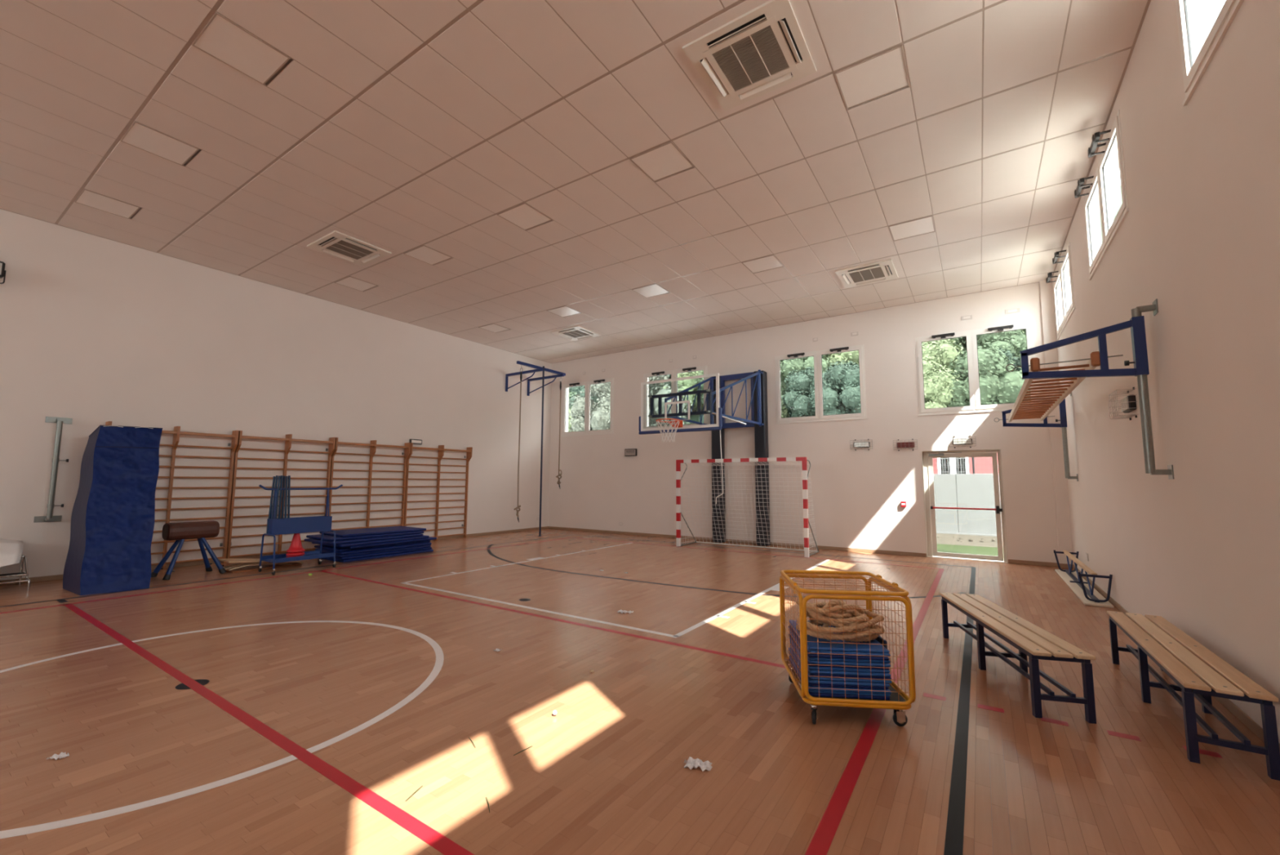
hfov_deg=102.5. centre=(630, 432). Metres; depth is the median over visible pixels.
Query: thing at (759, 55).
grille
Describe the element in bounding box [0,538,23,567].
sheet
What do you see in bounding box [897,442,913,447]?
diffuser
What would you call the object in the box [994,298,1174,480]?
ladder
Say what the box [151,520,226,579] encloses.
vaulting buck
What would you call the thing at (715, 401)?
basketball hoop
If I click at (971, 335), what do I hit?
window
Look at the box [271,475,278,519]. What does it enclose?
stick
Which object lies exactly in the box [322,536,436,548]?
mat
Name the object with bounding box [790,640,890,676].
mat
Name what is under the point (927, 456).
door
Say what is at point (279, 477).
stick
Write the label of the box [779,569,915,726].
trolley
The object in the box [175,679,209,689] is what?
socket
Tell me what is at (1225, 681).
slatted bench
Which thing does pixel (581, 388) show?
tree
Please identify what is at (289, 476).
stick
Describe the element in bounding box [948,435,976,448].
lamp
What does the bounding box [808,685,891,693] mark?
mat
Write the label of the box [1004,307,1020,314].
cover plate
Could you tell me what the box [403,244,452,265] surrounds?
recessed light
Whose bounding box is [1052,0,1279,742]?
wall
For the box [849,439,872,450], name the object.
lamp
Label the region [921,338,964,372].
tree
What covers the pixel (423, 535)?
mat
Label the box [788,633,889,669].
mat
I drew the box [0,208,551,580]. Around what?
wall
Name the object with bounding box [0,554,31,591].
rack
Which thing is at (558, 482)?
rope
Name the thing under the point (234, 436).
wall bars
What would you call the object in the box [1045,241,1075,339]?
window
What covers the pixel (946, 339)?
tree
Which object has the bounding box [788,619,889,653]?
mat
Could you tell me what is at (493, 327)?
recessed light
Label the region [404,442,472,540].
wall bars
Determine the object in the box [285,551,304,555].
traffic cone
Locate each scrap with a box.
[45,751,69,759]
[617,609,633,613]
[684,756,711,770]
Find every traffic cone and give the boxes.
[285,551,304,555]
[286,533,305,552]
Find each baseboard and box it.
[0,525,548,585]
[548,525,926,556]
[1008,559,1059,566]
[1059,563,1072,568]
[1072,564,1279,750]
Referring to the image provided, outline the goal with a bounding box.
[675,457,818,557]
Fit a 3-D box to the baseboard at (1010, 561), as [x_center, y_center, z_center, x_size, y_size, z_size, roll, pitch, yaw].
[7.689,2.488,9.814,0.778,0.074,0.014,-3,-7,34]
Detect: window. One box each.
[560,377,613,436]
[643,364,707,428]
[774,344,867,424]
[915,321,1037,415]
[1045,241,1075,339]
[1074,109,1128,279]
[1175,0,1244,106]
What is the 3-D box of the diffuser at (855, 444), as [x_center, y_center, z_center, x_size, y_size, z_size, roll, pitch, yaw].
[5.227,0.270,11.640,0.304,0.096,0.010,-3,-7,34]
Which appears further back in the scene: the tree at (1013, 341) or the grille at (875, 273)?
the tree at (1013, 341)
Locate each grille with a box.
[325,240,372,259]
[562,329,588,337]
[712,25,788,91]
[848,266,884,282]
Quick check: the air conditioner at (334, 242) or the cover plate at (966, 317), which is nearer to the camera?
the air conditioner at (334, 242)
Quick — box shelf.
[0,572,26,575]
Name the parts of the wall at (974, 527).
concrete panel, fence post, concrete panel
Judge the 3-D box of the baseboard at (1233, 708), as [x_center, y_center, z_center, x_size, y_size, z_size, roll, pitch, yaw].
[1.931,1.555,0.316,0.014,0.074,22.137,-3,-7,34]
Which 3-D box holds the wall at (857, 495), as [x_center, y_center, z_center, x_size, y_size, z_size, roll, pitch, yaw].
[2.835,-0.059,13.553,13.732,6.000,0.300,-3,-7,34]
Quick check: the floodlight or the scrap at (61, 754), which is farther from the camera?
the floodlight
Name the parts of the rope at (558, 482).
cord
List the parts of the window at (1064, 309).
opener motor, opener motor, sash, glass pane, sill, sash, glass pane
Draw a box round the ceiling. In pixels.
[0,0,1151,363]
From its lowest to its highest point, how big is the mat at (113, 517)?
2.374 m
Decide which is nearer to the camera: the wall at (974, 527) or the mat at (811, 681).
the mat at (811, 681)
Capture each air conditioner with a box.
[297,225,400,268]
[545,324,605,341]
[665,0,831,119]
[826,254,905,289]
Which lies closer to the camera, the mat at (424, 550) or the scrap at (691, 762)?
the scrap at (691, 762)
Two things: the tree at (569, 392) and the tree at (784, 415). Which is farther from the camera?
the tree at (569, 392)
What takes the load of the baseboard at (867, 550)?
attached to the wall at (857, 495)
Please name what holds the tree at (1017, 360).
on the hillside
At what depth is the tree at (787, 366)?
39.36 m
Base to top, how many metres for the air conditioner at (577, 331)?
0.056 m
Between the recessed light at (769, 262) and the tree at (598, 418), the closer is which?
the recessed light at (769, 262)
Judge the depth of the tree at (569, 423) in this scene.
47.55 m
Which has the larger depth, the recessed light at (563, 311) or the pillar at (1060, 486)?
the recessed light at (563, 311)
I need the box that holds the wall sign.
[624,448,636,456]
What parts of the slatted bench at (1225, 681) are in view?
leg, leg, seat rail, rail, leg, leg, rail, seat rail, leg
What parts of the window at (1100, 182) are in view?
opener motor, opener motor, sash, sill, sash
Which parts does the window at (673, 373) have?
opener motor, sash, opener motor, sash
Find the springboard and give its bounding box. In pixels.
[217,558,302,573]
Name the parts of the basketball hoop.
edge frame, mount rail, mount rail, hinge post, wall post, crank rod, hinge post, wall post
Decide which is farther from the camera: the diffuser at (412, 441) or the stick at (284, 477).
the diffuser at (412, 441)
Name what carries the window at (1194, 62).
in the wall at (1198, 549)
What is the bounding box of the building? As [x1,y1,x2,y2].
[933,453,998,473]
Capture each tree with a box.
[568,382,610,431]
[568,385,583,393]
[568,386,593,409]
[568,391,577,399]
[568,406,591,431]
[590,392,599,405]
[606,374,692,426]
[664,374,671,387]
[677,370,703,411]
[693,370,703,409]
[780,355,834,414]
[781,365,815,417]
[781,391,791,417]
[808,360,861,414]
[822,350,858,368]
[921,338,954,368]
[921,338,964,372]
[922,354,962,408]
[946,337,965,352]
[946,342,1030,407]
[956,337,966,351]
[960,328,1026,359]
[992,346,1022,371]
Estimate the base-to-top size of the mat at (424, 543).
0.045 m
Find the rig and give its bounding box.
[505,360,565,395]
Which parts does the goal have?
post, post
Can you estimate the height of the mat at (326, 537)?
0.045 m
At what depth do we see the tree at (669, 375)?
52.27 m
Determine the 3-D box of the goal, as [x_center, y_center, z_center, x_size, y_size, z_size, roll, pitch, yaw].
[2.659,1.658,11.979,3.110,2.078,0.981,-3,-7,34]
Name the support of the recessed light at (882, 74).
in the ceiling
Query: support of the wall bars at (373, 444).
attached to the wall at (95, 331)
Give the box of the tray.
[261,550,334,563]
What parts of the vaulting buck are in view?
leg, leg, leg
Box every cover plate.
[850,331,858,336]
[960,314,972,319]
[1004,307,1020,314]
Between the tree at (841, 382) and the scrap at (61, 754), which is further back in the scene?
the tree at (841, 382)
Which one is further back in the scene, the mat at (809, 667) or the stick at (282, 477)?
the stick at (282, 477)
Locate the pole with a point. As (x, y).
(543, 380)
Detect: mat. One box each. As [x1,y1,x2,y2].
[62,425,162,595]
[303,533,422,544]
[306,530,424,541]
[311,534,429,546]
[314,539,430,551]
[315,542,431,554]
[319,525,426,537]
[320,549,433,562]
[321,544,431,556]
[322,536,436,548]
[328,546,431,559]
[787,649,888,688]
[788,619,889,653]
[788,625,888,660]
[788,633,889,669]
[788,636,889,672]
[788,647,889,686]
[788,654,890,696]
[788,657,889,699]
[789,623,890,656]
[790,631,890,662]
[790,631,890,666]
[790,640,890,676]
[790,642,891,679]
[790,644,892,683]
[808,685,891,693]
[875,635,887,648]
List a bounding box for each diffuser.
[411,440,421,443]
[853,442,868,446]
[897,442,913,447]
[953,439,971,444]
[1120,396,1128,411]
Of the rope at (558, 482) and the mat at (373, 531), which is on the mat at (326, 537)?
the mat at (373, 531)
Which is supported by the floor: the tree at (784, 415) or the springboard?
the springboard
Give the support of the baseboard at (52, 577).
attached to the wall at (95, 331)
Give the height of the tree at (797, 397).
5.872 m
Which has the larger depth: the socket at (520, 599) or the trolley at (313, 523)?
the trolley at (313, 523)
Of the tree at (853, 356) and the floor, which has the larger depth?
the tree at (853, 356)
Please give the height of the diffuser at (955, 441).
0.096 m
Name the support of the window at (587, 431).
in the wall at (857, 495)
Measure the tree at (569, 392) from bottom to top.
8.239 m
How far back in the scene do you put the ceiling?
6.19 m
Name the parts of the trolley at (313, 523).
frame, rail, frame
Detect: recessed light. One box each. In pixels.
[74,188,140,218]
[120,121,199,165]
[191,12,290,84]
[334,275,377,291]
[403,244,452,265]
[479,323,510,333]
[497,202,552,230]
[546,306,581,317]
[630,141,693,182]
[631,283,669,297]
[741,254,783,273]
[834,44,909,109]
[888,215,935,240]
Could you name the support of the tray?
on the trolley at (313, 523)
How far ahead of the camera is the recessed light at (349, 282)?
10.40 m
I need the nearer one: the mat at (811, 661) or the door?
the mat at (811, 661)
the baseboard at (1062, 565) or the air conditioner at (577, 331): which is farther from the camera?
the air conditioner at (577, 331)
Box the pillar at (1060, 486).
[1039,279,1073,564]
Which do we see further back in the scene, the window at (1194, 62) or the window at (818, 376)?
the window at (818, 376)
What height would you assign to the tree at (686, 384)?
7.899 m
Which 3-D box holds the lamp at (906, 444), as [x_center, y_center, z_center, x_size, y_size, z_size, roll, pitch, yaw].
[5.959,0.263,11.149,0.464,0.254,0.111,-3,-7,34]
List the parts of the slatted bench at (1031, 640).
leg, leg, seat rail, rail, rail, leg, leg, seat rail, leg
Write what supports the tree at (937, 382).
on the hillside
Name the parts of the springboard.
board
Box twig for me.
[405,785,422,800]
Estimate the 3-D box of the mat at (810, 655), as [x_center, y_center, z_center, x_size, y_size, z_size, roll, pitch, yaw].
[1.443,1.484,3.654,0.505,0.018,0.682,0,-5,6]
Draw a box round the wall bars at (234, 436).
[105,421,239,569]
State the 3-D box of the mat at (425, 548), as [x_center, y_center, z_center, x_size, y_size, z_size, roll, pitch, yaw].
[-5.300,2.464,10.707,1.036,0.045,1.935,-3,-7,34]
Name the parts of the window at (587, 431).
sash, sill, opener motor, sash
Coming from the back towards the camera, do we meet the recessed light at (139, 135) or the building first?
the building
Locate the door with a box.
[921,448,1008,562]
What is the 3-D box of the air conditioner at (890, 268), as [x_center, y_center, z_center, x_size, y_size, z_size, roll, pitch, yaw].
[4.488,-3.005,9.763,1.188,0.056,1.160,-3,-7,34]
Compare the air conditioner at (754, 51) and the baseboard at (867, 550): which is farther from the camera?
the baseboard at (867, 550)
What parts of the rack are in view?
cross rail, cross rail, frame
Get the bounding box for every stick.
[266,475,275,533]
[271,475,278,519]
[275,475,280,519]
[277,475,283,518]
[280,475,285,518]
[284,475,288,518]
[287,475,290,518]
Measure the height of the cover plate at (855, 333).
0.090 m
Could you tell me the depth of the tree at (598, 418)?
23.45 m
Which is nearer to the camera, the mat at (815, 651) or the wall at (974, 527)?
the mat at (815, 651)
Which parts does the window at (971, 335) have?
opener motor, sash, sill, opener motor, sash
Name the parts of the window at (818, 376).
opener motor, sash, sill, opener motor, sash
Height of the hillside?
64.678 m
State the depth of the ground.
12.14 m
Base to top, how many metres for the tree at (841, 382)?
6.519 m
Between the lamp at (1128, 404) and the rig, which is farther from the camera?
the rig
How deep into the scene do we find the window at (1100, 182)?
5.92 m
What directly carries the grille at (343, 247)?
attached to the air conditioner at (334, 242)
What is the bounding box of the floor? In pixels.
[0,528,1279,854]
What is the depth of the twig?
2.54 m
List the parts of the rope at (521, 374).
cord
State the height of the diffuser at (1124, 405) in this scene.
0.125 m
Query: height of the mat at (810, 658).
0.018 m
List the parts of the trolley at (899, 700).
frame, frame, lid frame, floor plate, frame, frame, frame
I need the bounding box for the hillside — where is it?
[682,185,1122,424]
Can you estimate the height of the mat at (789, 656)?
0.018 m
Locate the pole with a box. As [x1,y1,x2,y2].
[537,365,544,536]
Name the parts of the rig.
wall plate, bracket arm, wall plate, bracket arm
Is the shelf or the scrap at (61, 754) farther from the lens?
the shelf
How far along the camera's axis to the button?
11.08 m
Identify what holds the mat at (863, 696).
on the trolley at (899, 700)
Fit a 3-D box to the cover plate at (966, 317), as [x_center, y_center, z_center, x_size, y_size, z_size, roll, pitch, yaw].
[7.028,-2.412,10.746,0.200,0.090,0.014,-3,-7,34]
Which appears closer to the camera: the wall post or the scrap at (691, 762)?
the scrap at (691, 762)
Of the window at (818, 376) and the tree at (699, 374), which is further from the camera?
the tree at (699, 374)
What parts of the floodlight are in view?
glass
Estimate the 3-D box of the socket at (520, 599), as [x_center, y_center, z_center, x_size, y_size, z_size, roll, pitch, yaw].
[-1.387,2.180,6.707,0.148,0.002,0.148,3,-6,-29]
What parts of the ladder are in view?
ladder rail, ladder rail, wall plate, clamp knob, wall plate, wall plate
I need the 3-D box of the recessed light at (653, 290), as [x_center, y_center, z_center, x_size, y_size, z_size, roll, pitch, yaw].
[0.418,-2.956,10.705,0.588,0.013,0.572,-3,-7,34]
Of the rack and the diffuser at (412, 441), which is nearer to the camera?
the rack
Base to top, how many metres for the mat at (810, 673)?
0.018 m
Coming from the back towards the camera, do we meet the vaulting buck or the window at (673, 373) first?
the window at (673, 373)
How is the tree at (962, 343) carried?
on the hillside
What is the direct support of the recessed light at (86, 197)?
in the ceiling
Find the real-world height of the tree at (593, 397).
7.998 m
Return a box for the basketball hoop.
[639,369,770,546]
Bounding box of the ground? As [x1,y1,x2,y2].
[937,543,1004,560]
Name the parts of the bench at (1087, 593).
foot frame, foot frame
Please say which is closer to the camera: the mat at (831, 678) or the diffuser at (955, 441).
the mat at (831, 678)
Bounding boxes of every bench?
[939,591,1096,723]
[1053,549,1114,608]
[1106,610,1279,780]
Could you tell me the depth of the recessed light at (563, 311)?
12.03 m
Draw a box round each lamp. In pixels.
[408,439,422,444]
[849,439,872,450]
[893,438,917,450]
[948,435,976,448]
[1107,386,1138,420]
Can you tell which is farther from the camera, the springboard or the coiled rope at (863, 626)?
the springboard
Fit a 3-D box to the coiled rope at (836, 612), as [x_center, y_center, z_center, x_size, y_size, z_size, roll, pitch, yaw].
[1.405,1.228,3.612,0.460,0.157,0.428,-1,-6,16]
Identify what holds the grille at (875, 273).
attached to the air conditioner at (890, 268)
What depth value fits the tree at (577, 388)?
59.66 m
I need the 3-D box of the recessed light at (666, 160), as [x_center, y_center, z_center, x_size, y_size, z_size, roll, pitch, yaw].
[0.390,-3.365,6.398,0.588,0.013,0.572,-3,-7,34]
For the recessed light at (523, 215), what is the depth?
7.72 m
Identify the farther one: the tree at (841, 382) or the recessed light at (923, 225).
the tree at (841, 382)
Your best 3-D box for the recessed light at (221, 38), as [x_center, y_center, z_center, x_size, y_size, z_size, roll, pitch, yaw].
[-3.614,-3.541,4.769,0.588,0.013,0.572,-3,-7,34]
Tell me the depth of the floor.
3.27 m
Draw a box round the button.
[900,501,906,506]
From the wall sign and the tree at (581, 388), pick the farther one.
the tree at (581, 388)
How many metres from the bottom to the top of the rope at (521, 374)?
4.372 m
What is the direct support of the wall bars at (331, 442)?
attached to the wall at (95, 331)
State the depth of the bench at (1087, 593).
7.20 m
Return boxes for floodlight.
[0,261,6,284]
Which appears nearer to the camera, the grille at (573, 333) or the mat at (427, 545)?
the mat at (427, 545)
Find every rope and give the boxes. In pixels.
[514,364,522,522]
[555,377,562,488]
[795,599,868,623]
[796,606,884,642]
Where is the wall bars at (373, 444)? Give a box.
[328,437,410,530]
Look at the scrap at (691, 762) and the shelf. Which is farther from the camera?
the shelf
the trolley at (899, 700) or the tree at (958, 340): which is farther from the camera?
the tree at (958, 340)
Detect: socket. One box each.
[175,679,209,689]
[519,598,530,600]
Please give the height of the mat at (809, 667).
0.018 m
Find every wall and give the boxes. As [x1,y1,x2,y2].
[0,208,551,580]
[548,275,1071,562]
[933,457,1003,547]
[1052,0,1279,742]
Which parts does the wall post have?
wall plate, wall plate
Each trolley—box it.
[257,484,342,574]
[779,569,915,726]
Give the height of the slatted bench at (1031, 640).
0.436 m
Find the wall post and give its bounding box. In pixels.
[33,416,72,522]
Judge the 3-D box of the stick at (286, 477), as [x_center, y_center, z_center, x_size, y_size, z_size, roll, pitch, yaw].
[-5.887,1.221,8.757,0.033,0.961,0.064,-1,-6,15]
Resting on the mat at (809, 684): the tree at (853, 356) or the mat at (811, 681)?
the mat at (811, 681)
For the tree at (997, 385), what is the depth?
30.79 m
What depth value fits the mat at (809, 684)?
3.32 m
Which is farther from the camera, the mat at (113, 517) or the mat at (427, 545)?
the mat at (427, 545)
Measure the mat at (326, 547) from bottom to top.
0.045 m
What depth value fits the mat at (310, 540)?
9.93 m
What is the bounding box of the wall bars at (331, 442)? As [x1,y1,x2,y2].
[226,430,335,562]
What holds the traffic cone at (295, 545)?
on the traffic cone at (294, 553)
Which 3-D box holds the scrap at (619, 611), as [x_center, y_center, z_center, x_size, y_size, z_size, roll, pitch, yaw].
[-0.069,2.113,6.074,0.192,0.028,0.080,-2,-6,19]
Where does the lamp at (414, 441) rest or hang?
attached to the wall at (95, 331)
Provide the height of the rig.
0.598 m
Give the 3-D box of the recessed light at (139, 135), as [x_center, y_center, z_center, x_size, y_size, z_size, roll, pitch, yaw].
[-5.602,-3.425,6.108,0.588,0.013,0.572,-3,-7,34]
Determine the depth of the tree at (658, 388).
21.53 m

